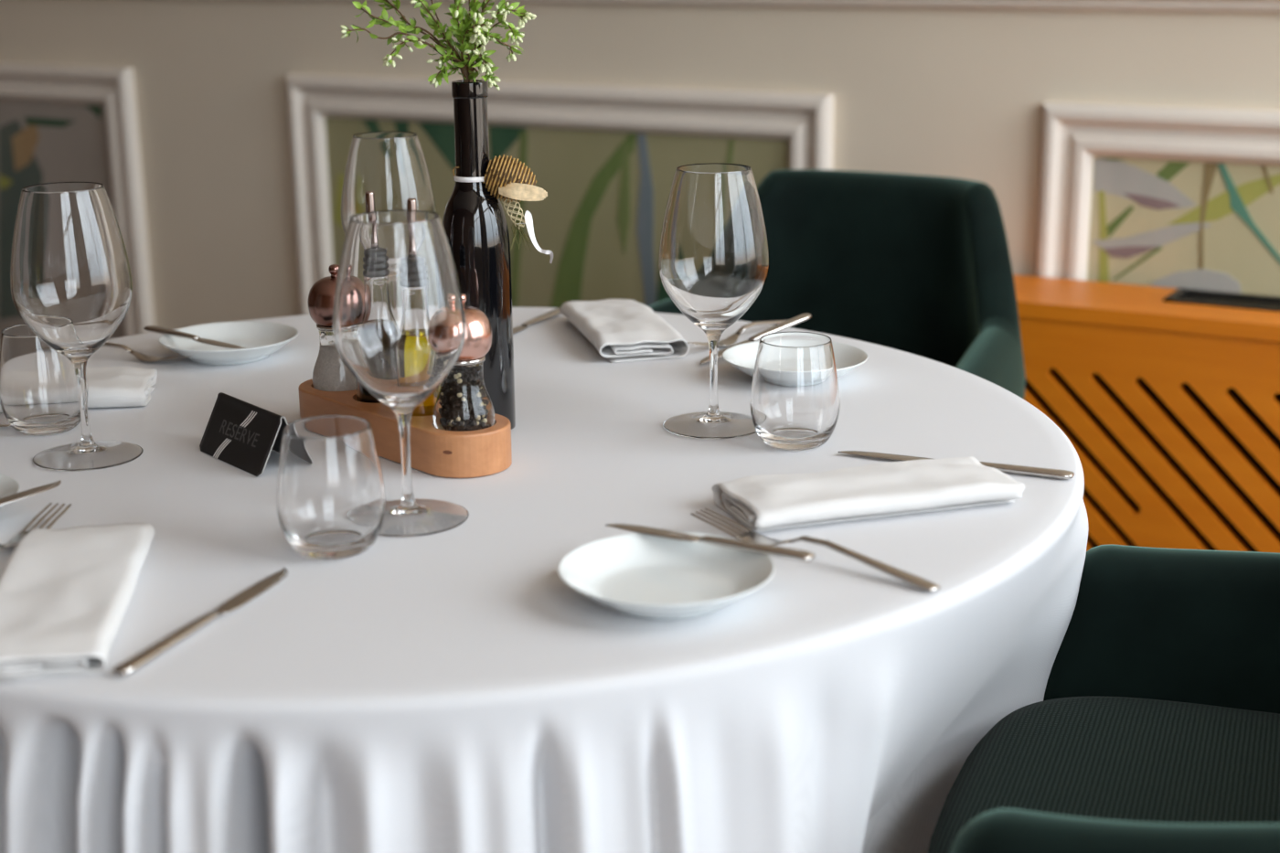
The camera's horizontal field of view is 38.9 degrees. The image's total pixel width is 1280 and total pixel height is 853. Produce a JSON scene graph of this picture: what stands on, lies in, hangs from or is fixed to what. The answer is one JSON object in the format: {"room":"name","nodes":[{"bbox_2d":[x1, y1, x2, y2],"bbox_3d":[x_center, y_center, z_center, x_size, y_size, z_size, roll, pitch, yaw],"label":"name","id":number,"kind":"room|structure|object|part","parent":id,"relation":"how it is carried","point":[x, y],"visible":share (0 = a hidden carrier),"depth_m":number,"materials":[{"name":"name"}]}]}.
{"room":"restaurant dining room","nodes":[
{"label":"restaurant dining room","id":0,"kind":"room"},
{"bbox_2d":[0,0,1279,329],"bbox_3d":[-0.831,-1.344,3.497,7.900,3.300,0.120,8,18,29],"label":"wall","id":1,"kind":"structure","parent":0,"point":[956,93],"depth_m":3.13,"materials":[{"name":"paint"}]},
{"bbox_2d":[0,63,154,341],"bbox_3d":[-1.535,-0.414,4.091,1.135,0.807,0.026,8,18,29],"label":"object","id":2,"kind":"structure","parent":1,"relation":"attached to","point":[58,122],"depth_m":3.84,"materials":[{"name":"white wood"}]},
{"bbox_2d":[286,74,833,315],"bbox_3d":[-0.181,-0.222,3.338,1.146,0.807,0.026,8,18,29],"label":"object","id":3,"kind":"structure","parent":1,"relation":"attached to","point":[606,158],"depth_m":3.25,"materials":[{"name":"wood"}]},
{"bbox_3d":[-0.175,-0.225,3.348,1.006,0.667,0.003,8,18,29],"label":"wallpaper panel","id":4,"kind":"part","parent":3,"relation":"part of","materials":[{"name":"paper"}]},
{"bbox_2d":[274,0,1279,12],"bbox_3d":[-0.908,-0.874,3.583,7.600,0.059,0.034,8,18,29],"label":"trim","id":5,"kind":"structure","parent":1,"relation":"attached to","point":[1163,5],"depth_m":2.80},
{"bbox_2d":[1034,101,1279,297],"bbox_3d":[1.119,-0.038,2.614,1.143,0.807,0.026,8,18,29],"label":"picture frame","id":6,"kind":"structure","parent":1,"relation":"attached to","point":[1184,197],"depth_m":2.73,"materials":[{"name":"wood"}]},
{"bbox_3d":[1.125,-0.041,2.624,1.003,0.667,0.003,8,18,29],"label":"wallpaper panel","id":7,"kind":"part","parent":6,"relation":"part of","materials":[{"name":"paper"}]},
{"bbox_3d":[-2.119,0.788,1.830,7.600,0.100,4.948,8,18,29],"label":"floor","id":8,"kind":"structure","parent":0,"visible":0},
{"bbox_2d":[648,169,1025,399],"bbox_3d":[0.212,0.114,2.422,0.572,0.840,0.593,8,18,29],"label":"dining chair","id":9,"kind":"object","parent":8,"relation":"on","point":[921,265],"visible":0.17,"depth_m":2.51,"materials":[{"name":"green fabric"}]},
{"bbox_3d":[-0.051,0.017,2.449,0.072,0.353,0.421,10,18,33],"label":"armrest","id":10,"kind":"part","parent":9,"relation":"part of","materials":[{"name":"green fabric"}]},
{"bbox_3d":[0.388,0.080,2.205,0.072,0.353,0.421,7,17,25],"label":"armrest","id":11,"kind":"part","parent":9,"relation":"part of","materials":[{"name":"green fabric"}]},
{"bbox_2d":[927,544,1279,852],"bbox_3d":[0.492,0.409,1.319,0.593,0.840,0.572,5,16,20],"label":"dining chair","id":12,"kind":"object","parent":8,"relation":"on","point":[1155,728],"visible":0.92,"depth_m":1.44,"materials":[{"name":"green fabric"}]},
{"bbox_2d":[927,695,1279,852],"bbox_3d":[0.447,0.342,1.318,0.460,0.137,0.444,5,16,20],"label":"seat cushion","id":13,"kind":"object","parent":12,"relation":"on","point":[1151,759],"depth_m":1.38,"materials":[{"name":"green fabric"}]},
{"bbox_3d":[0.322,0.381,1.097,0.421,0.353,0.072,4,16,16],"label":"armrest","id":14,"kind":"part","parent":12,"relation":"part of","materials":[{"name":"green fabric"}]},
{"bbox_3d":[0.500,0.253,1.554,0.421,0.353,0.072,6,17,24],"label":"armrest","id":15,"kind":"part","parent":12,"relation":"part of","materials":[{"name":"green fabric"}]},
{"bbox_2d":[1013,274,1279,553],"bbox_3d":[1.220,0.188,2.476,1.888,0.643,0.203,8,18,29],"label":"radiator cover","id":16,"kind":"object","parent":8,"relation":"on","point":[1167,400],"visible":0.48,"depth_m":2.60,"materials":[{"name":"orange wood"}]},
{"bbox_2d":[1162,288,1279,311],"bbox_3d":[1.180,-0.114,2.464,0.912,0.053,0.095,8,18,29],"label":"vent grille","id":17,"kind":"object","parent":16,"relation":"attached to","point":[1178,296],"depth_m":2.64,"materials":[{"name":"black metal"}]},
{"bbox_3d":[-0.188,0.372,1.671,1.090,0.746,1.090,8,18,29],"label":"dining table","id":18,"kind":"object","parent":8,"relation":"on","visible":0},
{"bbox_2d":[0,307,1088,852],"bbox_3d":[-0.220,0.187,1.618,1.171,0.370,1.199,9,18,33],"label":"tablecloth","id":19,"kind":"object","parent":18,"relation":"on","point":[449,691],"visible":0.72,"depth_m":1.16,"materials":[{"name":"white fabric"}]},
{"bbox_2d":[0,422,10,426],"bbox_3d":[-0.643,-0.011,1.643,0.192,0.006,0.015,7,17,25],"label":"table knife","id":20,"kind":"object","parent":19,"relation":"on","point":[1,424],"visible":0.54,"depth_m":1.60,"materials":[{"name":"metal"}]},
{"bbox_2d":[0,473,20,508],"bbox_3d":[-0.532,0.062,1.343,0.140,0.022,0.140,8,18,29],"label":"bread plate","id":21,"kind":"object","parent":19,"relation":"on","point":[8,485],"visible":0.84,"depth_m":1.37,"materials":[{"name":"white ceramic"}]},
{"bbox_2d":[0,480,61,505],"bbox_3d":[-0.477,0.059,1.306,0.015,0.006,0.155,9,18,32],"label":"butter knife","id":22,"kind":"object","parent":21,"relation":"on","point":[19,496],"visible":1,"depth_m":1.34,"materials":[{"name":"metal"}]},
{"bbox_2d":[0,502,71,547],"bbox_3d":[-0.451,0.089,1.254,0.021,0.015,0.205,2,16,11],"label":"fork","id":23,"kind":"object","parent":19,"relation":"on","point":[13,543],"visible":0.75,"depth_m":1.32,"materials":[{"name":"metal"}]},
{"bbox_2d":[0,323,88,435],"bbox_3d":[-0.525,-0.042,1.593,0.075,0.090,0.075,8,18,29],"label":"water tumbler","id":24,"kind":"object","parent":19,"relation":"on","point":[39,395],"visible":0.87,"depth_m":1.56,"materials":[{"name":"clear glass"}]},
{"bbox_2d":[10,181,143,470],"bbox_3d":[-0.463,-0.084,1.487,0.095,0.225,0.095,8,18,29],"label":"wine glass","id":25,"kind":"object","parent":19,"relation":"on","point":[71,279],"visible":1,"depth_m":1.44,"materials":[{"name":"clear glass"}]},
{"bbox_2d":[10,181,132,362],"bbox_3d":[-0.463,-0.123,1.476,0.095,0.144,0.095,8,18,29],"label":"bowl","id":26,"kind":"object","parent":25,"relation":"on","point":[71,279],"depth_m":1.44,"materials":[{"name":"clear glass"}]},
{"bbox_3d":[-0.462,-0.023,1.504,0.013,0.064,0.013,8,18,29],"label":"stem","id":27,"kind":"part","parent":25,"relation":"part of","materials":[{"name":"clear glass"}]},
{"bbox_2d":[0,522,154,680],"bbox_3d":[-0.376,0.107,1.179,0.090,0.018,0.253,-3,16,-8],"label":"folded napkin","id":28,"kind":"object","parent":19,"relation":"on","point":[66,594],"visible":1,"depth_m":1.15,"materials":[{"name":"fabric"}]},
{"bbox_2d":[0,366,156,412],"bbox_3d":[-0.561,-0.035,1.693,0.208,0.023,0.090,-3,16,-8],"label":"folded napkin","id":29,"kind":"object","parent":19,"relation":"on","point":[110,387],"visible":0.45,"depth_m":1.67,"materials":[{"name":"fabric"}]},
{"bbox_2d":[102,341,191,362],"bbox_3d":[-0.537,-0.078,1.865,0.205,0.015,0.021,6,17,23],"label":"fork","id":30,"kind":"object","parent":19,"relation":"on","point":[142,357],"visible":0.68,"depth_m":1.85,"materials":[{"name":"metal"}]},
{"bbox_3d":[-0.576,-0.083,1.882,0.120,0.015,0.013,6,17,23],"label":"handle","id":31,"kind":"part","parent":30,"relation":"part of","materials":[{"name":"metal"}]},
{"bbox_2d":[111,567,287,676],"bbox_3d":[-0.272,0.120,1.150,0.015,0.006,0.192,5,16,20],"label":"table knife","id":32,"kind":"object","parent":19,"relation":"on","point":[138,660],"visible":1,"depth_m":1.13,"materials":[{"name":"metal"}]},
{"bbox_3d":[-0.288,0.132,1.110,0.013,0.006,0.102,5,16,20],"label":"handle","id":33,"kind":"part","parent":32,"relation":"part of","materials":[{"name":"metal"}]},
{"bbox_3d":[-0.254,0.109,1.196,0.015,0.002,0.090,5,16,20],"label":"blade","id":34,"kind":"part","parent":32,"relation":"part of","materials":[{"name":"metal"}]},
{"bbox_2d":[158,320,298,364],"bbox_3d":[-0.423,-0.083,1.868,0.140,0.022,0.140,8,18,29],"label":"bread plate","id":35,"kind":"object","parent":19,"relation":"on","point":[261,339],"visible":0.91,"depth_m":1.89,"materials":[{"name":"white ceramic"}]},
{"bbox_2d":[143,325,245,348],"bbox_3d":[-0.455,-0.091,1.849,0.155,0.006,0.015,12,20,38],"label":"butter knife","id":36,"kind":"object","parent":35,"relation":"on","point":[150,328],"visible":1,"depth_m":1.85,"materials":[{"name":"metal"}]},
{"bbox_3d":[-0.483,-0.097,1.871,0.082,0.006,0.013,12,20,38],"label":"handle","id":37,"kind":"part","parent":36,"relation":"part of","materials":[{"name":"metal"}]},
{"bbox_3d":[-0.423,-0.083,1.824,0.073,0.002,0.015,12,20,38],"label":"blade","id":38,"kind":"part","parent":36,"relation":"part of","materials":[{"name":"metal"}]},
{"bbox_2d":[199,392,287,476],"bbox_3d":[-0.321,0.004,1.500,0.049,0.046,0.109,-13,20,-38],"label":"sign","id":39,"kind":"object","parent":19,"relation":"on","point":[241,434],"visible":0.94,"depth_m":1.49,"materials":[{"name":"black paper"}]},
{"bbox_3d":[-0.311,0.002,1.508,0.024,0.046,0.109,-13,20,-38],"label":"panel","id":40,"kind":"part","parent":39,"relation":"part of","materials":[{"name":"black paper"}]},
{"bbox_2d":[277,415,385,559],"bbox_3d":[-0.217,0.043,1.272,0.075,0.090,0.075,8,18,29],"label":"water tumbler","id":41,"kind":"object","parent":19,"relation":"on","point":[331,500],"visible":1,"depth_m":1.24,"materials":[{"name":"clear glass"}]},
{"bbox_2d":[341,131,436,234],"bbox_3d":[-0.253,-0.182,1.834,0.095,0.225,0.095,8,18,29],"label":"wine glass","id":42,"kind":"object","parent":19,"relation":"on","point":[392,165],"visible":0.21,"depth_m":1.78,"materials":[{"name":"clear glass"}]},
{"bbox_2d":[332,209,469,536],"bbox_3d":[-0.173,-0.041,1.318,0.095,0.225,0.095,8,18,29],"label":"wine glass","id":43,"kind":"object","parent":19,"relation":"on","point":[400,324],"visible":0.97,"depth_m":1.27,"materials":[{"name":"clear glass"}]},
{"bbox_2d":[332,209,466,414],"bbox_3d":[-0.173,-0.080,1.307,0.095,0.144,0.095,8,18,29],"label":"bowl","id":44,"kind":"object","parent":43,"relation":"on","point":[400,324],"depth_m":1.27,"materials":[{"name":"clear glass"}]},
{"bbox_3d":[-0.172,0.020,1.334,0.013,0.064,0.013,8,18,29],"label":"stem","id":45,"kind":"part","parent":43,"relation":"part of","materials":[{"name":"clear glass"}]},
{"bbox_2d":[298,378,511,478],"bbox_3d":[-0.203,-0.003,1.541,0.075,0.036,0.256,-14,20,-40],"label":"caddy","id":46,"kind":"object","parent":19,"relation":"on","point":[436,452],"visible":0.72,"depth_m":1.46,"materials":[{"name":"brown wood"}]},
{"bbox_2d":[308,264,356,391],"bbox_3d":[-0.264,-0.076,1.590,0.050,0.135,0.050,8,18,29],"label":"salt mill","id":47,"kind":"object","parent":46,"relation":"in","point":[330,373],"visible":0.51,"depth_m":1.57,"materials":[{"name":"orange metal"}]},
{"bbox_2d":[355,191,382,403],"bbox_3d":[-0.224,-0.097,1.538,0.039,0.205,0.039,8,18,29],"label":"vinegar bottle","id":48,"kind":"object","parent":46,"relation":"in","point":[363,395],"visible":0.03,"depth_m":1.54,"materials":[{"name":"clear glass"}]},
{"bbox_3d":[-0.224,-0.063,1.547,0.039,0.134,0.039,8,18,29],"label":"glass","id":49,"kind":"part","parent":48,"relation":"part of","materials":[{"name":"clear glass"}]},
{"bbox_3d":[-0.225,-0.173,1.517,0.008,0.049,0.008,8,18,29],"label":"pour spout","id":50,"kind":"part","parent":48,"relation":"part of","materials":[{"name":"metal"}]},
{"bbox_2d":[406,197,440,415],"bbox_3d":[-0.184,-0.086,1.494,0.039,0.205,0.039,8,18,29],"label":"oil bottle","id":51,"kind":"object","parent":46,"relation":"in","point":[425,408],"visible":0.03,"depth_m":1.50,"materials":[{"name":"clear glass"}]},
{"bbox_3d":[-0.185,-0.161,1.474,0.008,0.049,0.008,8,18,29],"label":"pour spout","id":52,"kind":"part","parent":51,"relation":"part of","materials":[{"name":"metal"}]},
{"bbox_3d":[-0.183,-0.052,1.504,0.039,0.134,0.039,8,18,29],"label":"glass","id":53,"kind":"part","parent":51,"relation":"part of","materials":[{"name":"clear glass"}]},
{"bbox_2d":[433,292,494,431],"bbox_3d":[-0.143,-0.041,1.460,0.050,0.134,0.050,8,18,29],"label":"pepper mill","id":54,"kind":"object","parent":46,"relation":"in","point":[463,403],"visible":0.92,"depth_m":1.45,"materials":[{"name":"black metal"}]},
{"bbox_2d":[442,79,515,429],"bbox_3d":[-0.141,-0.144,1.553,0.060,0.300,0.060,8,18,29],"label":"wine bottle","id":55,"kind":"object","parent":19,"relation":"on","point":[474,224],"visible":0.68,"depth_m":1.53,"materials":[{"name":"black glass"}]},
{"bbox_2d":[340,0,536,90],"bbox_3d":[-0.165,-0.303,1.504,0.161,0.202,0.074,-1,15,-3],"label":"plant","id":56,"kind":"object","parent":55,"relation":"in","point":[473,33],"visible":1,"depth_m":1.49,"materials":[{"name":"green plant"}]},
{"bbox_2d":[452,154,553,263],"bbox_3d":[-0.116,-0.184,1.538,0.084,0.092,0.037,3,16,13],"label":"ornament","id":57,"kind":"object","parent":55,"relation":"attached to","point":[506,178],"visible":0.99,"depth_m":1.52,"materials":[{"name":"beige fabric"}]},
{"bbox_2d":[512,307,561,333],"bbox_3d":[-0.124,-0.112,1.991,0.015,0.006,0.192,6,17,24],"label":"table knife","id":58,"kind":"object","parent":19,"relation":"on","point":[556,312],"visible":0.48,"depth_m":2.01,"materials":[{"name":"metal"}]},
{"bbox_3d":[-0.145,-0.099,1.947,0.015,0.002,0.090,6,17,24],"label":"blade","id":59,"kind":"part","parent":58,"relation":"part of","materials":[{"name":"metal"}]},
{"bbox_3d":[-0.105,-0.123,2.031,0.013,0.006,0.102,6,17,24],"label":"handle","id":60,"kind":"part","parent":58,"relation":"part of","materials":[{"name":"metal"}]},
{"bbox_2d":[560,298,689,362],"bbox_3d":[-0.020,-0.107,1.927,0.094,0.027,0.220,-4,16,-13],"label":"folded napkin","id":61,"kind":"object","parent":19,"relation":"on","point":[622,330],"visible":1,"depth_m":1.86,"materials":[{"name":"fabric"}]},
{"bbox_2d":[557,531,774,619],"bbox_3d":[0.017,0.101,1.180,0.140,0.022,0.140,8,18,29],"label":"bread plate","id":62,"kind":"object","parent":19,"relation":"on","point":[640,575],"visible":1,"depth_m":1.20,"materials":[{"name":"white ceramic"}]},
{"bbox_2d":[605,523,815,562],"bbox_3d":[0.046,0.076,1.221,0.155,0.006,0.015,8,18,29],"label":"butter knife","id":63,"kind":"object","parent":62,"relation":"on","point":[799,555],"visible":1,"depth_m":1.21,"materials":[{"name":"metal"}]},
{"bbox_3d":[0.010,0.072,1.241,0.073,0.002,0.015,8,18,29],"label":"blade","id":64,"kind":"part","parent":63,"relation":"part of","materials":[{"name":"metal"}]},
{"bbox_3d":[0.077,0.081,1.204,0.082,0.006,0.013,8,18,29],"label":"handle","id":65,"kind":"part","parent":63,"relation":"part of","materials":[{"name":"metal"}]},
{"bbox_2d":[658,162,769,438],"bbox_3d":[0.063,-0.110,1.559,0.095,0.225,0.095,8,18,29],"label":"wine glass","id":66,"kind":"object","parent":19,"relation":"on","point":[714,257],"visible":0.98,"depth_m":1.51,"materials":[{"name":"clear glass"}]},
{"bbox_3d":[0.064,-0.049,1.575,0.013,0.064,0.013,8,18,29],"label":"stem","id":67,"kind":"part","parent":66,"relation":"part of","materials":[{"name":"clear glass"}]},
{"bbox_2d":[658,162,769,335],"bbox_3d":[0.063,-0.149,1.548,0.095,0.144,0.095,8,18,29],"label":"bowl","id":68,"kind":"object","parent":66,"relation":"on","point":[714,257],"depth_m":1.51,"materials":[{"name":"clear glass"}]},
{"bbox_2d":[683,319,789,346],"bbox_3d":[0.114,-0.102,1.924,0.021,0.015,0.205,11,19,36],"label":"fork","id":69,"kind":"object","parent":19,"relation":"on","point":[730,340],"visible":0.73,"depth_m":1.91,"materials":[{"name":"metal"}]},
{"bbox_3d":[0.141,-0.111,1.956,0.013,0.015,0.120,11,19,36],"label":"handle","id":70,"kind":"part","parent":69,"relation":"part of","materials":[{"name":"metal"}]},
{"bbox_2d":[749,331,840,449],"bbox_3d":[0.130,-0.030,1.522,0.075,0.090,0.075,8,18,29],"label":"water tumbler","id":71,"kind":"object","parent":19,"relation":"on","point":[794,400],"visible":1,"depth_m":1.50,"materials":[{"name":"clear glass"}]},
{"bbox_2d":[722,341,868,377],"bbox_3d":[0.150,-0.059,1.756,0.140,0.022,0.140,8,18,29],"label":"bread plate","id":72,"kind":"object","parent":19,"relation":"on","point":[742,357],"visible":0.35,"depth_m":1.78,"materials":[{"name":"white ceramic"}]},
{"bbox_2d":[699,312,811,364],"bbox_3d":[0.117,-0.090,1.850,0.153,0.030,0.015,-12,19,-36],"label":"butter knife","id":73,"kind":"object","parent":72,"relation":"on","point":[802,317],"visible":0.82,"depth_m":1.86,"materials":[{"name":"metal"}]},
{"bbox_3d":[0.086,-0.075,1.828,0.073,0.002,0.015,-24,26,-33],"label":"blade","id":74,"kind":"part","parent":73,"relation":"part of","materials":[{"name":"silver metal"}]},
{"bbox_3d":[0.145,-0.102,1.870,0.082,0.006,0.013,-24,26,-33],"label":"handle","id":75,"kind":"part","parent":73,"relation":"part of","materials":[{"name":"metal"}]},
{"bbox_2d":[690,507,940,591],"bbox_3d":[0.118,0.083,1.251,0.205,0.015,0.021,13,20,40],"label":"fork","id":76,"kind":"object","parent":19,"relation":"on","point":[751,536],"visible":0.98,"depth_m":1.24,"materials":[{"name":"metal"}]},
{"bbox_3d":[0.150,0.090,1.224,0.120,0.015,0.013,13,20,40],"label":"handle","id":77,"kind":"part","parent":76,"relation":"part of","materials":[{"name":"metal"}]},
{"bbox_2d":[711,456,1024,532],"bbox_3d":[0.172,0.048,1.365,0.219,0.022,0.091,-6,16,-17],"label":"folded napkin","id":78,"kind":"object","parent":19,"relation":"on","point":[759,503],"visible":1,"depth_m":1.34,"materials":[{"name":"fabric"}]},
{"bbox_2d":[837,450,1074,479],"bbox_3d":[0.253,0.029,1.462,0.192,0.006,0.015,6,17,24],"label":"table knife","id":79,"kind":"object","parent":19,"relation":"on","point":[1007,468],"visible":0.59,"depth_m":1.44,"materials":[{"name":"metal"}]},
{"bbox_3d":[0.206,0.025,1.483,0.090,0.002,0.015,6,17,24],"label":"blade","id":80,"kind":"part","parent":79,"relation":"part of","materials":[{"name":"metal"}]},
{"bbox_3d":[0.294,0.033,1.444,0.102,0.006,0.013,6,17,24],"label":"handle","id":81,"kind":"part","parent":79,"relation":"part of","materials":[{"name":"metal"}]}
]}

